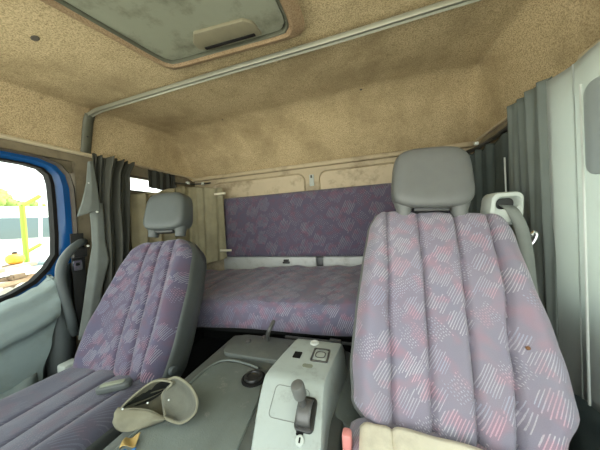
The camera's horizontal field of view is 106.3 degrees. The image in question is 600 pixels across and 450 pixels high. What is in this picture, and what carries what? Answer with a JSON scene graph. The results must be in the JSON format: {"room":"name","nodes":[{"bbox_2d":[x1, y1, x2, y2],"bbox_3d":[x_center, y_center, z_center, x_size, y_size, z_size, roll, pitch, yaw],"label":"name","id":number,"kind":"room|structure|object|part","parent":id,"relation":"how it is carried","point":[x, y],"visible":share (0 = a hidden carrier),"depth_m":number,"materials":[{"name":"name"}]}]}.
{"room":"vehicle interior","nodes":[
{"label":"vehicle interior","id":0,"kind":"room"},
{"bbox_2d":[0,138,194,348],"bbox_3d":[-1.258,0.311,1.042,0.050,1.520,2.120,-3,1,17],"label":"wall","id":1,"kind":"structure","parent":0,"point":[76,165],"depth_m":1.22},
{"bbox_2d":[0,147,87,399],"bbox_3d":[-1.312,0.337,0.633,0.213,1.326,1.226,-3,1,17],"label":"door","id":2,"kind":"structure","parent":1,"relation":"in","point":[35,338],"depth_m":1.05,"materials":[{"name":"blue paint"}]},
{"bbox_3d":[-1.312,0.627,0.572,0.085,0.748,1.072,-3,1,17],"label":"panel","id":3,"kind":"part","parent":2,"relation":"part of","materials":[{"name":"plastic"}]},
{"bbox_3d":[-1.399,0.095,0.643,0.064,0.809,1.161,-3,1,17],"label":"frame","id":4,"kind":"part","parent":2,"relation":"part of","materials":[{"name":"blue paint"}]},
{"bbox_3d":[-1.165,0.591,1.107,0.044,0.790,0.116,-3,1,17],"label":"edge trim","id":5,"kind":"part","parent":2,"relation":"part of","materials":[{"name":"grey plastic"}]},
{"bbox_3d":[-1.134,0.317,1.130,0.085,0.495,0.155,-3,1,-26],"label":"grab handle","id":6,"kind":"part","parent":2,"relation":"part of","materials":[{"name":"grey plastic"}]},
{"bbox_2d":[70,233,86,335],"bbox_3d":[-1.123,0.302,1.155,0.040,0.520,0.063,-3,1,17],"label":"belt","id":7,"kind":"object","parent":2,"relation":"hanging from","point":[78,258],"visible":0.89,"depth_m":1.15,"materials":[{"name":"black fabric"}]},
{"bbox_2d":[0,133,91,157],"bbox_3d":[-1.376,-0.373,0.654,0.020,0.018,1.350,-3,1,17],"label":"trim","id":8,"kind":"structure","parent":1,"relation":"attached to","point":[3,136],"depth_m":1.08,"materials":[{"name":"beige plastic"}]},
{"bbox_2d":[97,155,192,178],"bbox_3d":[-1.063,-0.407,1.666,0.014,0.012,0.770,-3,1,17],"label":"trim","id":9,"kind":"structure","parent":1,"relation":"attached to","point":[136,165],"depth_m":1.68,"materials":[{"name":"paint"}]},
{"bbox_2d":[130,175,210,192],"bbox_3d":[-0.954,-0.291,1.705,0.244,0.132,0.642,-3,1,17],"label":"window","id":10,"kind":"structure","parent":1,"relation":"in","point":[131,176],"depth_m":1.70,"materials":[{"name":"clear glass"}]},
{"bbox_2d":[130,186,231,263],"bbox_3d":[-0.903,0.049,1.751,0.635,0.745,0.320,-4,1,-31],"label":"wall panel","id":11,"kind":"object","parent":10,"relation":"hanging from","point":[207,230],"visible":0.5,"depth_m":1.86,"materials":[{"name":"beige fabric"}]},
{"bbox_3d":[-0.898,-0.347,1.877,0.280,0.032,0.087,-4,1,-37],"label":"corner curtain rail","id":12,"kind":"part","parent":10,"relation":"part of","materials":[{"name":"grey metal"}]},
{"bbox_2d":[181,337,228,378],"bbox_3d":[-0.167,1.029,0.750,2.240,0.060,2.170,-3,1,17],"label":"floor","id":13,"kind":"structure","parent":0,"point":[204,348],"depth_m":1.80,"materials":[{"name":"black"}]},
{"bbox_2d":[0,192,206,449],"bbox_3d":[-0.831,0.439,0.782,0.578,1.188,1.104,-3,1,17],"label":"passenger seat","id":14,"kind":"object","parent":13,"relation":"on","point":[143,327],"visible":0.95,"depth_m":0.93,"materials":[{"name":"fabric"}]},
{"bbox_2d":[0,366,147,449],"bbox_3d":[-0.854,0.609,0.603,0.467,0.061,0.725,-3,1,17],"label":"seat cushion","id":15,"kind":"object","parent":14,"relation":"on","point":[63,410],"depth_m":0.71,"materials":[{"name":"fabric"}]},
{"bbox_2d":[95,377,132,394],"bbox_3d":[-0.643,0.557,0.780,0.108,0.030,0.038,-3,1,-11],"label":"handle","id":16,"kind":"object","parent":14,"relation":"on","point":[121,384],"visible":1,"depth_m":0.77,"materials":[{"name":"grey plastic"}]},
{"bbox_3d":[-0.730,0.362,1.032,0.487,0.569,0.345,-3,1,17],"label":"backrest","id":17,"kind":"part","parent":14,"relation":"part of","materials":[{"name":"fabric"}]},
{"bbox_3d":[-0.772,0.039,1.197,0.072,0.060,0.071,-3,1,17],"label":"headrest post","id":18,"kind":"part","parent":14,"relation":"part of","materials":[{"name":"grey plastic"}]},
{"bbox_3d":[-0.497,0.569,0.881,0.014,0.034,0.034,-3,1,17],"label":"recliner knob","id":19,"kind":"part","parent":14,"relation":"part of","materials":[{"name":"grey plastic"}]},
{"bbox_3d":[-0.605,0.031,1.145,0.072,0.060,0.071,-3,1,17],"label":"headrest post","id":20,"kind":"part","parent":14,"relation":"part of","materials":[{"name":"grey plastic"}]},
{"bbox_2d":[103,335,360,449],"bbox_3d":[-0.193,0.767,0.540,0.699,0.473,1.070,-3,1,17],"label":"engine cover","id":21,"kind":"object","parent":13,"relation":"on","point":[225,416],"depth_m":0.69,"materials":[{"name":"plastic"}]},
{"bbox_2d":[119,432,140,449],"bbox_3d":[-0.428,0.552,0.560,0.041,0.013,0.072,-3,1,-23],"label":"paper scrap","id":22,"kind":"object","parent":21,"relation":"on","point":[130,442],"visible":1,"depth_m":0.57,"materials":[{"name":"paper"}]},
{"bbox_2d":[112,376,198,431],"bbox_3d":[-0.410,0.509,0.633,0.229,0.105,0.164,-2,1,42],"label":"hat","id":23,"kind":"object","parent":21,"relation":"on","point":[174,400],"visible":1,"depth_m":0.65,"materials":[{"name":"fabric"}]},
{"bbox_3d":[-0.445,0.515,0.696,0.142,0.094,0.126,-3,1,4],"label":"crown","id":24,"kind":"part","parent":23,"relation":"part of","materials":[{"name":"fabric"}]},
{"bbox_3d":[-0.165,0.539,0.797,0.084,0.015,0.084,-3,1,17],"label":"filler cap","id":25,"kind":"part","parent":21,"relation":"part of","materials":[{"name":"black plastic"}]},
{"bbox_3d":[-0.165,0.537,0.797,0.064,0.011,0.064,-3,1,17],"label":"cap lid","id":26,"kind":"part","parent":21,"relation":"part of","materials":[{"name":"black plastic"}]},
{"bbox_2d":[266,320,275,340],"bbox_3d":[-0.139,0.483,1.014,0.052,0.106,0.052,-3,1,17],"label":"lever","id":27,"kind":"object","parent":21,"relation":"on","point":[272,323],"visible":1,"depth_m":1.00,"materials":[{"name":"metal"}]},
{"bbox_2d":[251,339,346,449],"bbox_3d":[-0.009,0.495,0.636,0.230,0.207,0.460,-3,1,17],"label":"console","id":28,"kind":"object","parent":21,"relation":"on","point":[300,393],"visible":1,"depth_m":0.60,"materials":[{"name":"plastic"}]},
{"bbox_2d":[292,351,301,357],"bbox_3d":[-0.009,0.433,0.750,0.026,0.005,0.032,-3,1,17],"label":"socket","id":29,"kind":"object","parent":28,"relation":"attached to","point":[295,354],"depth_m":0.75,"materials":[{"name":"black plastic"}]},
{"bbox_3d":[-0.003,0.413,0.564,0.038,0.041,0.039,-3,1,17],"label":"lever knob","id":30,"kind":"part","parent":28,"relation":"part of","materials":[{"name":"grey plastic"}]},
{"bbox_3d":[0.067,0.428,0.738,0.056,0.008,0.068,-3,1,17],"label":"switch frame","id":31,"kind":"part","parent":28,"relation":"part of","materials":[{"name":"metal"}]},
{"bbox_2d":[312,349,327,360],"bbox_3d":[0.068,0.428,0.738,0.044,0.007,0.056,-3,1,17],"label":"rocker switch","id":32,"kind":"object","parent":28,"relation":"attached to","point":[317,354],"depth_m":0.74,"materials":[{"name":"plastic"}]},
{"bbox_2d":[342,146,579,449],"bbox_3d":[0.381,0.350,0.421,0.605,1.248,1.062,-3,1,17],"label":"seat","id":33,"kind":"object","parent":13,"relation":"on","point":[454,338],"visible":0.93,"depth_m":0.60,"materials":[{"name":"fabric"}]},
{"bbox_3d":[0.393,-0.054,0.849,0.072,0.061,0.071,-3,1,17],"label":"headrest post","id":34,"kind":"part","parent":33,"relation":"part of","materials":[{"name":"grey plastic"}]},
{"bbox_2d":[350,417,487,449],"bbox_3d":[0.278,0.497,0.233,0.495,0.061,0.620,-3,1,17],"label":"seat cushion","id":35,"kind":"object","parent":33,"relation":"on","point":[477,436],"depth_m":0.51,"materials":[{"name":"fabric"}]},
{"bbox_2d":[359,422,482,449],"bbox_3d":[0.232,0.504,0.217,0.403,0.085,0.568,-3,1,17],"label":"cloth","id":36,"kind":"object","parent":33,"relation":"on","point":[373,436],"visible":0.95,"depth_m":0.48,"materials":[{"name":"beige fabric"}]},
{"bbox_3d":[0.561,-0.052,0.796,0.072,0.060,0.071,-3,1,17],"label":"headrest post","id":37,"kind":"part","parent":33,"relation":"part of","materials":[{"name":"grey plastic"}]},
{"bbox_2d":[480,191,523,224],"bbox_3d":[0.695,-0.056,0.779,0.102,0.112,0.066,-3,1,17],"label":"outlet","id":38,"kind":"object","parent":33,"relation":"attached to","point":[509,205],"depth_m":0.75,"materials":[{"name":"grey plastic"}]},
{"bbox_2d":[0,0,599,182],"bbox_3d":[-0.258,-0.567,0.703,2.179,0.354,2.125,-3,1,17],"label":"ceiling","id":39,"kind":"structure","parent":0,"point":[450,76],"depth_m":1.07,"materials":[{"name":"beige fabric"}]},
{"bbox_2d":[77,153,134,339],"bbox_3d":[-1.085,0.101,1.283,0.094,0.994,0.345,-3,1,17],"label":"curtain","id":40,"kind":"object","parent":39,"relation":"hanging from","point":[106,196],"visible":0.73,"depth_m":1.26,"materials":[{"name":"grey fabric"}]},
{"bbox_2d":[148,169,175,191],"bbox_3d":[-1.039,-0.324,1.695,0.021,0.145,0.226,-3,1,17],"label":"window curtain","id":41,"kind":"object","parent":39,"relation":"hanging from","point":[157,180],"visible":0.88,"depth_m":1.68,"materials":[{"name":"fabric"}]},
{"bbox_2d":[40,0,304,69],"bbox_3d":[-0.416,-0.616,0.464,0.661,0.100,0.909,-3,1,17],"label":"roof hatch","id":42,"kind":"object","parent":39,"relation":"attached to","point":[172,34],"visible":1,"depth_m":0.72,"materials":[{"name":"plastic"}]},
{"bbox_3d":[-0.259,-0.648,0.764,0.243,0.022,0.085,-3,1,15],"label":"handle","id":43,"kind":"part","parent":42,"relation":"part of","materials":[{"name":"beige plastic"}]},
{"bbox_2d":[80,0,480,153],"bbox_3d":[-0.214,-0.561,0.939,2.066,0.238,0.046,-3,1,17],"label":"roof rail","id":44,"kind":"object","parent":39,"relation":"attached to","point":[89,117],"visible":1,"depth_m":0.89,"materials":[{"name":"metal"}]},
{"bbox_2d":[507,76,558,344],"bbox_3d":[0.869,0.026,0.854,0.034,1.032,0.257,-3,1,21],"label":"door curtain","id":45,"kind":"object","parent":39,"relation":"hanging from","point":[528,149],"visible":0.53,"depth_m":0.79,"materials":[{"name":"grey fabric"}]},
{"bbox_2d":[504,157,506,191],"bbox_3d":[0.909,-0.105,0.992,0.006,0.385,0.006,-2,1,40],"label":"curtain rod","id":46,"kind":"object","parent":45,"relation":"attached to","point":[505,179],"visible":0.35,"depth_m":0.99,"materials":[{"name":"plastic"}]},
{"bbox_2d":[193,147,473,352],"bbox_3d":[-0.017,0.232,1.349,2.220,1.500,0.870,-3,1,17],"label":"wall","id":47,"kind":"structure","parent":0,"point":[379,171],"depth_m":1.75,"materials":[{"name":"paint"}]},
{"bbox_3d":[-0.359,-0.206,1.855,0.825,0.327,0.006,-3,1,17],"label":"recess panel","id":48,"kind":"part","parent":47,"relation":"part of","materials":[{"name":"paint"}]},
{"bbox_2d":[196,264,361,338],"bbox_3d":[-0.031,0.443,1.397,2.005,0.359,0.598,-3,1,17],"label":"mattress","id":49,"kind":"object","parent":47,"relation":"attached to","point":[317,301],"visible":0.49,"depth_m":1.21,"materials":[{"name":"fabric"}]},
{"bbox_2d":[285,335,351,345],"bbox_3d":[0.175,0.526,1.012,0.520,0.022,0.015,-3,1,17],"label":"support bar","id":50,"kind":"object","parent":49,"relation":"attached to","point":[333,340],"visible":0.58,"depth_m":1.03,"materials":[{"name":"metal"}]},
{"bbox_2d":[224,256,362,269],"bbox_3d":[0.169,0.300,1.663,1.700,0.135,0.056,-3,1,17],"label":"ledge","id":51,"kind":"object","parent":47,"relation":"attached to","point":[307,261],"visible":0.46,"depth_m":1.72,"materials":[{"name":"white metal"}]},
{"bbox_3d":[-0.256,0.320,1.804,0.805,0.135,0.041,-3,1,17],"label":"ledge panel","id":52,"kind":"part","parent":51,"relation":"part of","materials":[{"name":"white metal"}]},
{"bbox_2d":[224,183,450,256],"bbox_3d":[0.164,-0.014,1.644,1.670,0.493,0.068,-3,1,17],"label":"bunk backrest","id":53,"kind":"object","parent":51,"relation":"on","point":[334,221],"visible":0.67,"depth_m":1.65,"materials":[{"name":"fabric"}]},
{"bbox_3d":[0.579,0.280,1.542,0.845,0.135,0.041,-3,1,17],"label":"ledge panel","id":54,"kind":"part","parent":51,"relation":"part of","materials":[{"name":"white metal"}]},
{"bbox_2d":[309,174,313,185],"bbox_3d":[0.088,-0.339,1.702,0.036,0.087,0.020,-3,1,17],"label":"clip","id":55,"kind":"object","parent":47,"relation":"attached to","point":[311,177],"visible":1,"depth_m":1.70,"materials":[{"name":"plastic"}]},
{"bbox_2d":[192,141,474,181],"bbox_3d":[0.062,-0.450,1.704,2.140,0.032,0.045,-3,1,17],"label":"trim","id":56,"kind":"structure","parent":47,"relation":"attached to","point":[470,144],"depth_m":1.66,"materials":[{"name":"paint"}]},
{"bbox_3d":[0.561,-0.250,1.566,0.845,0.327,0.006,-3,1,17],"label":"recess panel","id":57,"kind":"part","parent":47,"relation":"part of","materials":[{"name":"paint"}]},
{"bbox_2d":[479,120,568,449],"bbox_3d":[0.824,0.202,0.388,0.040,1.500,2.120,-3,1,17],"label":"wall","id":58,"kind":"structure","parent":0,"point":[504,124],"depth_m":1.19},
{"bbox_2d":[466,126,507,153],"bbox_3d":[0.954,-0.431,1.183,0.108,0.050,0.454,-3,1,-1],"label":"rail","id":59,"kind":"object","parent":58,"relation":"attached to","point":[498,134],"visible":0.65,"depth_m":1.15,"materials":[{"name":"black plastic"}]},
{"bbox_2d":[468,132,509,225],"bbox_3d":[0.973,-0.095,1.178,0.082,0.653,0.430,-3,1,2],"label":"curtain","id":60,"kind":"object","parent":59,"relation":"hanging from","point":[487,163],"visible":0.27,"depth_m":1.17,"materials":[{"name":"fabric"}]},
{"bbox_2d":[476,116,506,140],"bbox_3d":[0.966,-0.502,1.037,0.013,0.012,0.755,-3,1,17],"label":"trim","id":61,"kind":"structure","parent":58,"relation":"attached to","point":[505,118],"depth_m":1.17,"materials":[{"name":"paint"}]},
{"bbox_2d":[546,41,599,412],"bbox_3d":[0.773,0.037,0.538,0.018,1.030,0.485,-3,1,16],"label":"panel","id":62,"kind":"object","parent":58,"relation":"attached to","point":[575,192],"visible":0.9,"depth_m":0.66,"materials":[{"name":"grey plastic"}]},
{"bbox_2d":[583,76,599,173],"bbox_3d":[0.709,-0.243,0.451,0.010,0.238,0.297,-3,1,17],"label":"pocket","id":63,"kind":"object","parent":62,"relation":"hanging from","point":[591,97],"visible":1,"depth_m":0.57,"materials":[{"name":"plastic"}]},
{"bbox_2d":[569,394,599,449],"bbox_3d":[0.696,0.583,0.115,0.055,0.640,1.400,-3,1,17],"label":"door","id":64,"kind":"structure","parent":58,"relation":"in","point":[587,435],"depth_m":0.69,"materials":[{"name":"plastic"}]},
{"bbox_2d":[577,39,599,60],"bbox_3d":[0.645,-0.477,0.028,0.024,0.038,1.365,-3,1,17],"label":"trim","id":65,"kind":"structure","parent":58,"relation":"attached to","point":[596,42],"depth_m":0.66,"materials":[{"name":"beige plastic"}]},
{"label":"outside","id":66,"kind":"structure","parent":0,"visible":0},
{"bbox_3d":[-11.193,2.784,14.062,110.000,0.100,100.000,-3,1,17],"label":"ground","id":67,"kind":"structure","parent":66,"visible":0},
{"bbox_2d":[0,282,24,295],"bbox_3d":[-4.105,1.733,3.371,0.900,1.789,2.400,-3,1,17],"label":"heap","id":68,"kind":"object","parent":67,"relation":"on","point":[4,291],"visible":0.02,"depth_m":3.24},
{"bbox_2d":[0,277,29,287],"bbox_3d":[-4.102,0.805,3.523,0.070,0.107,0.939,-3,1,4],"label":"timber beam","id":69,"kind":"structure","parent":68,"relation":"on","point":[17,281],"depth_m":3.22,"materials":[{"name":"beige wood"}]},
{"bbox_2d":[8,276,26,280],"bbox_3d":[-4.117,0.728,3.487,0.070,0.118,0.592,-3,1,1],"label":"timber beam","id":70,"kind":"structure","parent":69,"relation":"on","point":[10,278],"depth_m":3.20,"materials":[{"name":"brown wood"}]},
{"bbox_2d":[10,273,31,278],"bbox_3d":[-4.093,0.711,3.564,0.070,0.118,0.711,-3,1,3],"label":"timber beam","id":71,"kind":"structure","parent":70,"relation":"on","point":[19,275],"depth_m":3.27,"materials":[{"name":"brown wood"}]},
{"bbox_2d":[5,266,37,271],"bbox_3d":[-4.186,0.656,3.279,0.070,0.124,0.613,-3,1,10],"label":"timber beam","id":72,"kind":"structure","parent":71,"relation":"on","point":[19,268],"depth_m":3.29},
{"bbox_3d":[-4.136,0.825,3.411,0.161,0.061,0.784,-3,1,17],"label":"timber beam","id":73,"kind":"structure","parent":68,"relation":"on","visible":0},
{"bbox_2d":[0,277,20,282],"bbox_3d":[-4.127,0.764,3.450,0.070,0.067,0.658,-3,1,12],"label":"timber beam","id":74,"kind":"structure","parent":73,"relation":"on","point":[5,279],"depth_m":3.16,"materials":[{"name":"brown wood"}]},
{"bbox_3d":[-4.171,0.770,3.309,0.209,0.067,0.521,-3,1,17],"label":"timber beam","id":75,"kind":"structure","parent":68,"relation":"on","visible":0},
{"bbox_2d":[1,269,37,277],"bbox_3d":[-4.193,0.720,3.245,0.070,0.070,0.536,-2,1,41],"label":"timber beam","id":76,"kind":"structure","parent":75,"relation":"on","point":[33,271],"depth_m":3.36,"materials":[{"name":"white wood"}]},
{"bbox_3d":[-4.215,0.681,3.182,0.154,0.117,0.579,-3,1,17],"label":"timber beam","id":77,"kind":"structure","parent":68,"relation":"on","visible":0},
{"bbox_2d":[0,265,41,277],"bbox_3d":[-4.152,0.689,3.380,0.070,0.084,0.792,-3,1,9],"label":"timber beam","id":78,"kind":"structure","parent":77,"relation":"on","point":[4,274],"depth_m":3.23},
{"bbox_2d":[0,261,36,272],"bbox_3d":[-4.207,0.636,3.215,0.070,0.113,0.793,-3,1,-6],"label":"timber beam","id":79,"kind":"structure","parent":78,"relation":"on","point":[2,270],"depth_m":3.37,"materials":[{"name":"white wood"}]},
{"bbox_2d":[1,252,24,288],"bbox_3d":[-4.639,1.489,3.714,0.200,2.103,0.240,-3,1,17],"label":"tank","id":80,"kind":"object","parent":67,"relation":"on","point":[14,258],"visible":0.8,"depth_m":3.64,"materials":[{"name":"metal"}]},
{"bbox_2d":[0,189,37,206],"bbox_3d":[-39.462,-0.475,29.412,6.071,8.917,6.924,-3,1,-9],"label":"tree","id":81,"kind":"object","parent":67,"relation":"on","point":[6,199],"visible":0.25,"depth_m":29.22,"materials":[{"name":"green plant"}]},
{"bbox_2d":[1,195,45,289],"bbox_3d":[-4.938,0.985,4.177,0.400,3.127,0.700,-3,1,17],"label":"frame","id":82,"kind":"object","parent":67,"relation":"on","point":[22,211],"visible":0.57,"depth_m":4.11,"materials":[{"name":"paint"}]},
{"bbox_3d":[-5.005,0.165,4.087,0.079,1.021,0.086,-3,1,-5],"label":"post","id":83,"kind":"part","parent":82,"relation":"part of","materials":[{"name":"metal"}]},
{"bbox_3d":[-4.946,0.074,4.288,0.050,1.260,0.099,-3,1,17],"label":"post","id":84,"kind":"part","parent":82,"relation":"part of","materials":[{"name":"white"}]},
{"bbox_2d":[0,206,49,267],"bbox_3d":[-16.627,1.048,14.770,3.618,3.915,8.262,-4,1,-45],"label":"lorry","id":85,"kind":"object","parent":67,"relation":"on","point":[10,228],"visible":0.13,"depth_m":11.56,"materials":[{"name":"white paint"}]}
]}

